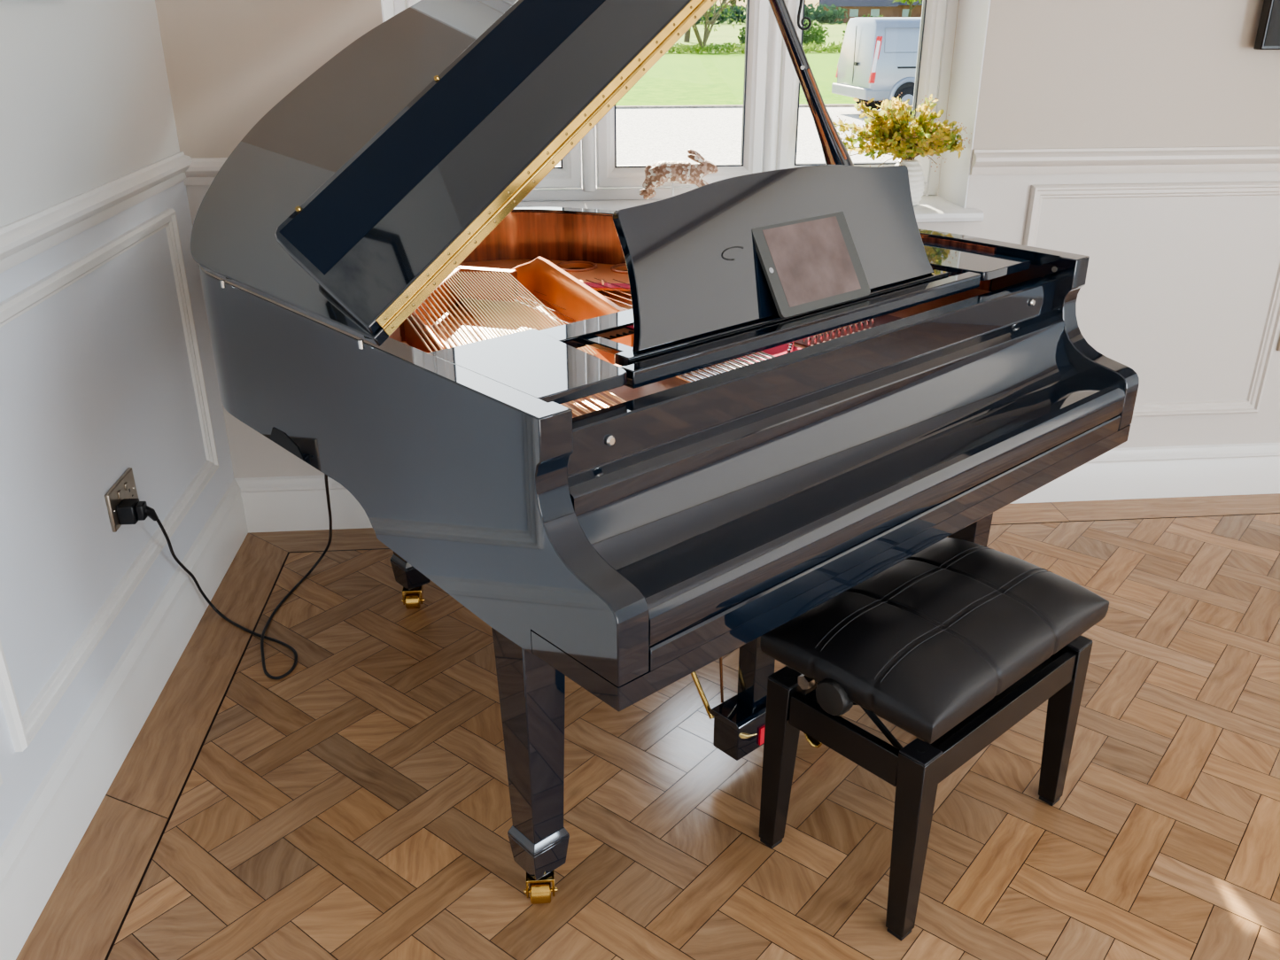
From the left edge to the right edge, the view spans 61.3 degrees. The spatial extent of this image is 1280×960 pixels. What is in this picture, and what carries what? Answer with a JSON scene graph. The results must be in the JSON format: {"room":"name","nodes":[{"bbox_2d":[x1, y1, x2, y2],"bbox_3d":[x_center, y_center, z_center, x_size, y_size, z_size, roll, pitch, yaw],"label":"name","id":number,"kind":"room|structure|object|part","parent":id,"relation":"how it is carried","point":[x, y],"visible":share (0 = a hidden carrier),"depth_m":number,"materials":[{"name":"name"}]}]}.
{"room":"music room","nodes":[
{"label":"music room","id":0,"kind":"room"},
{"bbox_2d":[0,0,233,846],"bbox_3d":[-1.048,0.261,0.152,0.150,2.500,6.550,-2,24,-5],"label":"wall","id":1,"kind":"structure","parent":0,"point":[96,383],"depth_m":2.25,"materials":[{"name":"white paint"}]},
{"bbox_2d":[0,773,3,786],"bbox_3d":[-1.032,0.441,1.107,0.020,0.727,1.280,-2,24,-5],"label":"trim","id":2,"kind":"structure","parent":1,"relation":"attached to","point":[1,779],"depth_m":1.82,"materials":[{"name":"white"}]},
{"bbox_2d":[0,151,192,273],"bbox_3d":[-0.952,0.382,0.133,0.030,0.070,6.100,-2,24,-5],"label":"trim","id":3,"kind":"structure","parent":1,"relation":"attached to","point":[22,239],"depth_m":2.23,"materials":[{"name":"white"}]},
{"bbox_2d":[0,208,218,752],"bbox_3d":[-1.151,-0.109,2.350,0.020,0.727,1.280,-2,24,-5],"label":"trim","id":4,"kind":"structure","parent":1,"relation":"attached to","point":[23,729],"depth_m":2.34,"materials":[{"name":"white"}]},
{"bbox_2d":[104,467,138,532],"bbox_3d":[-1.155,0.043,2.415,0.012,0.090,0.152,-2,24,-5],"label":"wall socket","id":5,"kind":"object","parent":1,"relation":"attached to","point":[125,487],"visible":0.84,"depth_m":2.38,"materials":[{"name":"silver metal"}]},
{"bbox_2d":[117,489,122,498],"bbox_3d":[-1.148,0.032,2.386,0.003,0.016,0.014,-2,24,-5],"label":"rocker switch","id":6,"kind":"object","parent":5,"relation":"attached to","point":[120,492],"depth_m":2.38,"materials":[{"name":"silver metal"}]},
{"bbox_2d":[124,481,129,490],"bbox_3d":[-1.152,0.014,2.426,0.003,0.016,0.014,-2,24,-5],"label":"rocker switch","id":7,"kind":"object","parent":5,"relation":"attached to","point":[127,484],"depth_m":2.42,"materials":[{"name":"silver metal"}]},
{"bbox_2d":[0,478,248,959],"bbox_3d":[-0.956,1.305,0.541,0.021,0.176,6.100,-2,24,-5],"label":"baseboard","id":8,"kind":"structure","parent":1,"relation":"attached to","point":[38,849],"depth_m":2.24,"materials":[{"name":"white"}]},
{"bbox_2d":[15,493,1279,959],"bbox_3d":[1.607,1.322,0.793,5.166,0.060,6.100,-2,24,-5],"label":"floor","id":9,"kind":"structure","parent":0,"point":[353,803],"depth_m":2.21,"materials":[{"name":"brown wood"}]},
{"bbox_2d":[116,473,332,679],"bbox_3d":[-0.950,0.126,2.554,0.475,0.704,0.840,-9,26,-20],"label":"power cable","id":10,"kind":"object","parent":9,"relation":"on","point":[129,511],"visible":0.94,"depth_m":2.63,"materials":[{"name":"black rubber"}]},
{"bbox_2d":[190,0,1139,904],"bbox_3d":[-0.038,-0.459,2.378,1.528,1.914,1.681,-20,31,-38],"label":"grand piano","id":11,"kind":"object","parent":9,"relation":"on","point":[605,436],"visible":0.88,"depth_m":1.90,"materials":[{"name":"black paint"}]},
{"bbox_3d":[-0.320,-0.946,2.309,1.273,0.867,1.106,-20,31,-38],"label":"lid","id":12,"kind":"part","parent":11,"relation":"part of","materials":[{"name":"black paint"}]},
{"bbox_3d":[-0.105,-0.398,2.502,1.395,0.012,1.302,-20,31,-38],"label":"iron plate","id":13,"kind":"part","parent":11,"relation":"part of","materials":[{"name":"brown metal"}]},
{"bbox_2d":[427,328,627,403],"bbox_3d":[-0.167,-0.183,1.734,0.218,0.020,0.298,-20,31,-38],"label":"shelf","id":14,"kind":"object","parent":11,"relation":"attached to","point":[544,365],"depth_m":1.71,"materials":[{"name":"black paint"}]},
{"bbox_3d":[0.192,-0.366,2.155,0.969,0.022,0.075,-20,31,-38],"label":"music desk rail","id":15,"kind":"part","parent":11,"relation":"part of","materials":[{"name":"black paint"}]},
{"bbox_3d":[-0.043,-0.058,1.598,0.016,0.016,0.007,-20,31,-38],"label":"fallboard knob","id":16,"kind":"part","parent":11,"relation":"part of","materials":[{"name":"silver metal"}]},
{"bbox_3d":[0.045,0.248,2.251,0.281,0.480,0.011,18,29,35],"label":"pedal rod","id":17,"kind":"part","parent":11,"relation":"part of","materials":[{"name":"gold metal"}]},
{"bbox_3d":[0.161,0.254,2.206,0.006,0.451,0.055,-13,27,-27],"label":"pedal rod","id":18,"kind":"part","parent":11,"relation":"part of","materials":[{"name":"brown metal"}]},
{"bbox_3d":[0.242,0.257,2.189,0.062,0.442,0.046,-20,31,-38],"label":"lyre post","id":19,"kind":"part","parent":11,"relation":"part of","materials":[{"name":"black paint"}]},
{"bbox_3d":[0.275,-0.247,2.106,1.395,0.023,0.275,-20,31,-38],"label":"pin block plate","id":20,"kind":"part","parent":11,"relation":"part of","materials":[{"name":"brown metal"}]},
{"bbox_3d":[0.339,-0.296,2.007,0.985,0.030,0.050,-20,31,-38],"label":"music desk rail","id":21,"kind":"part","parent":11,"relation":"part of","materials":[{"name":"black paint"}]},
{"bbox_2d":[751,211,870,318],"bbox_3d":[0.322,-0.409,2.023,0.261,0.158,0.095,-20,31,-38],"label":"tablet","id":22,"kind":"object","parent":11,"relation":"on","point":[813,263],"visible":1,"depth_m":2.01,"materials":[{"name":"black glass"}]},
{"bbox_3d":[0.437,-0.303,2.200,0.305,0.002,0.170,-20,31,-38],"label":"pin block panel","id":23,"kind":"part","parent":11,"relation":"part of","materials":[{"name":"red"}]},
{"bbox_2d":[922,240,1030,280],"bbox_3d":[0.686,-0.494,2.436,0.218,0.020,0.298,-20,31,-38],"label":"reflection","id":24,"kind":"object","parent":11,"relation":"attached to","point":[973,261],"depth_m":2.39,"materials":[{"name":"black paint"}]},
{"bbox_3d":[0.846,-0.382,2.331,0.016,0.016,0.007,-20,31,-38],"label":"fallboard knob","id":25,"kind":"part","parent":11,"relation":"part of","materials":[{"name":"silver metal"}]},
{"bbox_2d":[758,537,1109,941],"bbox_3d":[0.549,0.441,2.061,0.602,0.525,0.358,-20,31,-38],"label":"stool","id":26,"kind":"object","parent":9,"relation":"on","point":[953,644],"visible":0.92,"depth_m":1.88,"materials":[{"name":"black leather"}]},
{"bbox_3d":[0.267,0.528,2.032,0.052,0.370,0.052,-20,31,-38],"label":"leg","id":27,"kind":"part","parent":26,"relation":"part of","materials":[{"name":"black paint"}]},
{"bbox_3d":[0.445,0.321,2.134,0.449,0.062,0.018,-20,31,-38],"label":"rail","id":28,"kind":"part","parent":26,"relation":"part of","materials":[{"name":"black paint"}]},
{"bbox_3d":[0.329,0.365,1.829,0.033,0.066,0.066,-20,31,-38],"label":"height knob","id":29,"kind":"part","parent":26,"relation":"part of","materials":[{"name":"black plastic"}]},
{"bbox_3d":[0.353,0.445,1.870,0.018,0.062,0.233,-20,31,-38],"label":"rail","id":30,"kind":"part","parent":26,"relation":"part of","materials":[{"name":"black paint"}]},
{"bbox_3d":[0.458,0.614,1.838,0.052,0.370,0.052,-20,31,-38],"label":"leg","id":31,"kind":"part","parent":26,"relation":"part of","materials":[{"name":"black paint"}]},
{"bbox_2d":[760,537,1109,744],"bbox_3d":[0.549,0.244,1.973,0.575,0.094,0.358,-20,31,-38],"label":"cushion","id":32,"kind":"object","parent":26,"relation":"on","point":[923,643],"depth_m":1.87,"materials":[{"name":"black leather"}]},
{"bbox_3d":[0.653,0.414,1.923,0.449,0.062,0.018,-20,31,-38],"label":"rail","id":33,"kind":"part","parent":26,"relation":"part of","materials":[{"name":"black paint"}]},
{"bbox_3d":[0.830,0.478,2.144,0.052,0.370,0.052,-20,31,-38],"label":"leg","id":34,"kind":"part","parent":26,"relation":"part of","materials":[{"name":"black paint"}]},
{"bbox_2d":[155,0,1279,478],"bbox_3d":[1.403,-1.096,3.217,5.316,2.500,0.300,-2,24,-5],"label":"wall","id":35,"kind":"structure","parent":0,"point":[1176,291],"depth_m":3.09,"materials":[{"name":"white paint"}]},
{"bbox_2d":[183,157,227,185],"bbox_3d":[-0.950,-0.836,2.926,0.564,0.070,0.030,-2,24,-5],"label":"trim","id":36,"kind":"structure","parent":35,"relation":"attached to","point":[202,171],"depth_m":2.90,"materials":[{"name":"white paint"}]},
{"bbox_2d":[393,0,958,201],"bbox_3d":[0.118,-1.374,3.072,1.615,1.126,0.106,-2,24,-5],"label":"window","id":37,"kind":"structure","parent":35,"relation":"in","point":[771,85],"depth_m":3.21,"materials":[{"name":"white plastic"}]},
{"bbox_3d":[-0.413,-1.357,3.033,0.475,1.050,0.059,-2,24,-5],"label":"sash","id":38,"kind":"part","parent":37,"relation":"part of","materials":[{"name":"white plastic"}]},
{"bbox_3d":[0.118,-1.376,3.075,0.500,1.050,0.059,-2,24,-5],"label":"sash","id":39,"kind":"part","parent":37,"relation":"part of","materials":[{"name":"white plastic"}]},
{"bbox_3d":[0.467,-1.397,3.053,0.043,0.236,0.028,-2,24,-5],"label":"handle","id":40,"kind":"part","parent":37,"relation":"part of","materials":[{"name":"black metal"}]},
{"bbox_3d":[0.649,-1.394,3.117,0.474,1.050,0.059,-2,24,-5],"label":"sash","id":41,"kind":"part","parent":37,"relation":"part of","materials":[{"name":"white plastic"}]},
{"bbox_2d":[380,0,990,208],"bbox_3d":[0.129,-1.325,2.955,1.625,1.131,0.229,-2,24,-5],"label":"trim","id":42,"kind":"structure","parent":35,"relation":"attached to","point":[973,15],"depth_m":3.11,"materials":[{"name":"white plastic"}]},
{"bbox_2d":[516,194,983,223],"bbox_3d":[0.132,-0.782,3.163,1.683,0.030,0.300,-2,24,-5],"label":"window sill","id":43,"kind":"structure","parent":35,"relation":"on","point":[935,208],"depth_m":3.17,"materials":[{"name":"white plastic"}]},
{"bbox_2d":[638,148,718,199],"bbox_3d":[0.113,-0.875,3.136,0.230,0.161,0.074,-2,24,-5],"label":"ornament","id":44,"kind":"object","parent":43,"relation":"on","point":[659,173],"visible":0.87,"depth_m":3.11,"materials":[{"name":"brown ceramic"}]},
{"bbox_2d":[894,159,924,206],"bbox_3d":[0.782,-0.873,3.173,0.108,0.128,0.108,-2,24,-5],"label":"vase","id":45,"kind":"object","parent":43,"relation":"on","point":[916,176],"visible":0.43,"depth_m":3.13,"materials":[{"name":"white ceramic"}]},
{"bbox_2d":[830,92,971,171],"bbox_3d":[0.742,-0.987,3.092,0.372,0.226,0.258,15,28,30],"label":"potted plant","id":46,"kind":"object","parent":45,"relation":"in","point":[890,131],"visible":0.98,"depth_m":3.06,"materials":[{"name":"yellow plant"}]},
{"bbox_2d":[234,442,1279,533],"bbox_3d":[1.342,-0.012,3.514,5.166,0.176,0.021,-2,24,-5],"label":"baseboard","id":47,"kind":"structure","parent":35,"relation":"attached to","point":[299,502],"depth_m":3.52,"materials":[{"name":"white"}]},
{"bbox_2d":[969,146,1279,175],"bbox_3d":[2.433,-0.956,3.196,2.977,0.070,0.030,-2,24,-5],"label":"trim","id":48,"kind":"structure","parent":35,"relation":"attached to","point":[1226,159],"depth_m":3.11,"materials":[{"name":"white paint"}]},
{"bbox_2d":[1022,181,1279,416],"bbox_3d":[1.562,-0.535,3.305,0.860,0.726,0.020,-2,24,-5],"label":"trim","id":49,"kind":"structure","parent":35,"relation":"attached to","point":[1037,192],"depth_m":3.19,"materials":[{"name":"white paint"}]},
{"bbox_2d":[1253,0,1279,49],"bbox_3d":[2.343,-1.558,2.903,1.280,0.744,0.062,-2,24,-5],"label":"picture frame","id":50,"kind":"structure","parent":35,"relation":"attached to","point":[1268,36],"depth_m":2.96,"materials":[{"name":"black"}]},
{"bbox_2d":[1276,336,1279,350],"bbox_3d":[2.067,-0.448,3.396,0.120,0.086,0.012,-2,24,-5],"label":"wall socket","id":51,"kind":"object","parent":35,"relation":"attached to","point":[1278,344],"visible":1,"depth_m":3.40,"materials":[{"name":"silver metal"}]},
{"label":"outside","id":52,"kind":"structure","parent":0,"visible":0},
{"bbox_2d":[556,107,910,174],"bbox_3d":[8.639,-4.319,15.610,100.000,0.080,23.580,-2,24,-5],"label":"gravel drive","id":53,"kind":"structure","parent":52,"point":[647,135],"depth_m":20.48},
{"bbox_2d":[831,16,921,115],"bbox_3d":[7.067,-9.268,24.243,5.020,2.040,2.047,-5,24,-11],"label":"van","id":54,"kind":"object","parent":53,"relation":"on","point":[878,58],"visible":0.38,"depth_m":23.11,"materials":[{"name":"silver metal"}]},
{"bbox_2d":[868,36,882,83],"bbox_3d":[4.991,-8.911,22.919,0.293,0.920,0.120,-22,32,-40],"label":"tail light","id":55,"kind":"object","parent":54,"relation":"attached to","point":[875,58],"depth_m":22.91,"materials":[{"name":"red plastic"}]},
{"bbox_3d":[6.307,-8.856,23.184,1.680,0.035,0.052,-5,24,-11],"label":"door rail","id":56,"kind":"part","parent":54,"relation":"part of","materials":[{"name":"black"}]},
{"bbox_3d":[5.780,-8.160,23.360,0.400,0.400,0.050,-5,24,-11],"label":"wheel trim","id":57,"kind":"part","parent":54,"relation":"part of","materials":[{"name":"silver metal"}]},
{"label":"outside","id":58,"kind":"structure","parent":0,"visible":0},
{"bbox_2d":[615,53,855,105],"bbox_3d":[11.318,-15.177,40.111,150.000,0.080,28.650,-2,24,-5],"label":"lawn","id":59,"kind":"structure","parent":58,"point":[716,79],"depth_m":34.09,"materials":[{"name":"green plant"}]},
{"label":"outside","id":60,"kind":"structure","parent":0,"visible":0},
{"bbox_2d":[665,8,847,54],"bbox_3d":[58.995,-96.651,224.116,680.000,0.080,364.000,-2,24,-5],"label":"meadow","id":61,"kind":"structure","parent":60,"point":[725,33],"depth_m":81.48,"materials":[{"name":"green plant"}]},
{"bbox_2d":[683,27,690,42],"bbox_3d":[2.787,-30.641,65.731,6.121,7.512,6.230,20,31,38],"label":"tree","id":62,"kind":"object","parent":61,"relation":"on","point":[686,39],"visible":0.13,"depth_m":67.01,"materials":[{"name":"green plant"}]},
{"bbox_2d":[689,0,744,49],"bbox_3d":[3.205,-25.287,55.967,6.008,5.666,5.731,-17,29,-34],"label":"shrub","id":63,"kind":"object","parent":61,"relation":"on","point":[707,30],"visible":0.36,"depth_m":56.62,"materials":[{"name":"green plant"}]},
{"bbox_2d":[721,0,744,17],"bbox_3d":[12.496,-69.839,147.859,10.058,12.748,10.444,-2,24,-5],"label":"tree","id":64,"kind":"object","parent":61,"relation":"on","point":[733,1],"visible":0.32,"depth_m":149.72,"materials":[{"name":"green plant"}]},
{"bbox_2d":[736,26,745,44],"bbox_3d":[6.370,-23.867,58.109,2.195,1.421,2.213,-2,24,-5],"label":"bush","id":65,"kind":"object","parent":61,"relation":"on","point":[743,29],"visible":0.08,"depth_m":58.08,"materials":[{"name":"green plant"}]},
{"bbox_2d":[666,40,842,54],"bbox_3d":[5.490,-21.143,52.965,33.611,0.697,1.613,-2,24,-5],"label":"grass","id":66,"kind":"structure","parent":61,"relation":"on","point":[810,47],"depth_m":52.85,"materials":[{"name":"green plant"}]},
{"bbox_2d":[696,2,847,24],"bbox_3d":[1.196,-50.835,118.108,43.616,2.667,4.019,-2,24,-5],"label":"hedge","id":67,"kind":"object","parent":61,"relation":"on","point":[820,17],"visible":0.16,"depth_m":118.81,"materials":[{"name":"green plant"}]},
{"bbox_2d":[802,19,829,50],"bbox_3d":[8.742,-23.163,56.427,2.377,1.630,2.314,-2,24,-5],"label":"bush","id":68,"kind":"object","parent":61,"relation":"on","point":[816,34],"visible":0.56,"depth_m":55.92,"materials":[{"name":"green plant"}]},
{"bbox_2d":[842,14,883,39],"bbox_3d":[12.092,-23.605,57.098,2.752,1.914,2.755,17,29,34],"label":"bush","id":69,"kind":"object","parent":61,"relation":"on","point":[864,16],"visible":0.04,"depth_m":56.74,"materials":[{"name":"green plant"}]},
{"bbox_2d":[818,0,923,23],"bbox_3d":[28.414,-56.207,127.021,14.560,4.608,7.360,4,24,8],"label":"house","id":70,"kind":"structure","parent":61,"relation":"on","point":[859,8],"depth_m":124.79,"materials":[{"name":"red brick"}]},
{"bbox_2d":[892,0,923,16],"bbox_3d":[27.542,-49.618,110.416,5.966,6.039,7.066,-2,24,-5],"label":"tree","id":71,"kind":"object","parent":61,"relation":"on","point":[909,2],"visible":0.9,"depth_m":110.69,"materials":[{"name":"green plant"}]},
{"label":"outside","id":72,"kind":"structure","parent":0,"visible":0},
{"bbox_2d":[615,103,854,108],"bbox_3d":[7.605,-9.160,26.421,100.000,0.080,0.200,-2,24,-5],"label":"verge","id":73,"kind":"structure","parent":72,"point":[837,104],"depth_m":25.83,"materials":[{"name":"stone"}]}
]}

